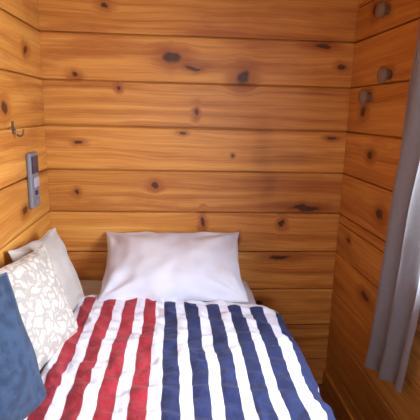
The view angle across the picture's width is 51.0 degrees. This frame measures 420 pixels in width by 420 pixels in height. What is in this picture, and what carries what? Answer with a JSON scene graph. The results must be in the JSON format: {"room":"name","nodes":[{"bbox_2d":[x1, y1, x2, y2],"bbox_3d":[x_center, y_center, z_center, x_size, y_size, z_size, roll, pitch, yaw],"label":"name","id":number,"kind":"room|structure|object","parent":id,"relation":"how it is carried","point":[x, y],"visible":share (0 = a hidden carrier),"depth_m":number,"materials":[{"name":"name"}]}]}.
{"room":"cabin bedroom","nodes":[
{"label":"cabin bedroom","id":0,"kind":"room"},
{"bbox_2d":[0,0,50,267],"bbox_3d":[-0.721,0.155,0.623,0.080,2.394,3.150,0,13,-4],"label":"wall","id":1,"kind":"structure","parent":0,"point":[21,90],"depth_m":1.77,"materials":[{"name":"brown wood"}]},
{"bbox_2d":[11,121,24,136],"bbox_3d":[-0.737,-0.312,1.694,0.045,0.060,0.016,0,13,-4],"label":"coat hook","id":2,"kind":"object","parent":1,"relation":"attached to","point":[12,122],"visible":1,"depth_m":1.69,"materials":[{"name":"metal"}]},
{"bbox_2d":[26,151,39,208],"bbox_3d":[-0.760,-0.127,1.862,0.027,0.236,0.155,0,13,-4],"label":"wall light switch","id":3,"kind":"object","parent":1,"relation":"attached to","point":[32,166],"visible":1,"depth_m":1.86,"materials":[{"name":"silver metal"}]},
{"bbox_2d":[37,0,359,368],"bbox_3d":[-0.059,-0.191,2.254,1.625,2.394,0.080,0,13,-4],"label":"wall","id":4,"kind":"structure","parent":0,"point":[173,116],"depth_m":2.17,"materials":[{"name":"brown wood"}]},
{"bbox_2d":[310,369,322,383],"bbox_3d":[0.425,0.948,2.497,0.435,0.090,0.015,0,13,-4],"label":"baseboard","id":5,"kind":"structure","parent":4,"relation":"attached to","point":[317,374],"depth_m":2.50,"materials":[{"name":"brown wood"}]},
{"bbox_2d":[317,384,340,419],"bbox_3d":[0.030,1.353,0.947,1.625,0.050,3.290,0,13,-4],"label":"floor","id":6,"kind":"structure","parent":0,"point":[324,395],"depth_m":2.38,"materials":[{"name":"brown wood"}]},
{"bbox_2d":[40,280,255,371],"bbox_3d":[-0.227,0.881,1.447,1.012,0.639,1.907,0,13,-4],"label":"bed","id":7,"kind":"object","parent":6,"relation":"on","point":[89,287],"visible":0.06,"depth_m":2.19,"materials":[{"name":"white wood"}]},
{"bbox_2d":[97,231,248,302],"bbox_3d":[-0.175,0.261,2.100,0.677,0.194,0.434,0,44,-4],"label":"bed pillow","id":8,"kind":"object","parent":7,"relation":"on","point":[201,266],"depth_m":1.99,"materials":[{"name":"white fabric"}]},
{"bbox_2d":[24,294,335,419],"bbox_3d":[-0.059,0.743,1.237,0.996,0.389,1.769,0,13,-4],"label":"striped comforter","id":9,"kind":"object","parent":7,"relation":"on","point":[142,358],"visible":0.96,"depth_m":1.46,"materials":[{"name":"fabric"}]},
{"bbox_2d":[0,272,45,419],"bbox_3d":[-0.585,0.405,1.135,0.181,0.389,0.331,5,13,17],"label":"throw pillow","id":10,"kind":"object","parent":9,"relation":"on","point":[22,388],"visible":0.89,"depth_m":1.17,"materials":[{"name":"blue fabric"}]},
{"bbox_2d":[0,243,77,370],"bbox_3d":[-0.608,0.346,1.512,0.182,0.361,0.384,3,13,9],"label":"throw pillow","id":11,"kind":"object","parent":9,"relation":"on","point":[48,318],"visible":0.7,"depth_m":1.49,"materials":[{"name":"beige fabric"}]},
{"bbox_2d":[8,228,83,311],"bbox_3d":[-0.651,0.282,1.802,0.160,0.342,0.358,3,13,7],"label":"throw pillow","id":12,"kind":"object","parent":9,"relation":"on","point":[66,273],"visible":0.5,"depth_m":1.82,"materials":[{"name":"beige fabric"}]},
{"bbox_2d":[326,0,419,419],"bbox_3d":[0.839,0.166,0.742,0.080,2.394,3.150,0,13,-4],"label":"wall","id":13,"kind":"structure","parent":0,"point":[373,143],"depth_m":1.95,"materials":[{"name":"brown wood"}]},
{"bbox_2d":[322,369,354,419],"bbox_3d":[0.765,1.290,0.988,0.015,0.090,3.150,0,13,-4],"label":"baseboard","id":14,"kind":"structure","parent":13,"relation":"attached to","point":[338,402],"depth_m":2.31,"materials":[{"name":"brown wood"}]},
{"bbox_2d":[358,89,371,104],"bbox_3d":[0.687,-0.502,1.953,0.049,0.069,0.069,0,13,-4],"label":"peg","id":15,"kind":"object","parent":13,"relation":"attached to","point":[364,96],"visible":1,"depth_m":1.94,"materials":[{"name":"brown wood"}]},
{"bbox_2d":[375,1,389,17],"bbox_3d":[0.703,-0.816,1.792,0.046,0.066,0.066,0,13,-4],"label":"peg","id":16,"kind":"object","parent":13,"relation":"attached to","point":[382,8],"visible":1,"depth_m":1.78,"materials":[{"name":"brown wood"}]},
{"bbox_2d":[377,66,391,83],"bbox_3d":[0.701,-0.544,1.770,0.049,0.069,0.069,0,13,-4],"label":"peg","id":17,"kind":"object","parent":13,"relation":"attached to","point":[383,73],"visible":1,"depth_m":1.75,"materials":[{"name":"brown wood"}]},
{"bbox_2d":[365,19,419,392],"bbox_3d":[0.739,-0.016,0.987,0.085,1.629,1.420,0,13,-4],"label":"window curtain","id":18,"kind":"object","parent":13,"relation":"attached to","point":[397,307],"visible":1,"depth_m":1.55,"materials":[{"name":"grey fabric"}]}
]}

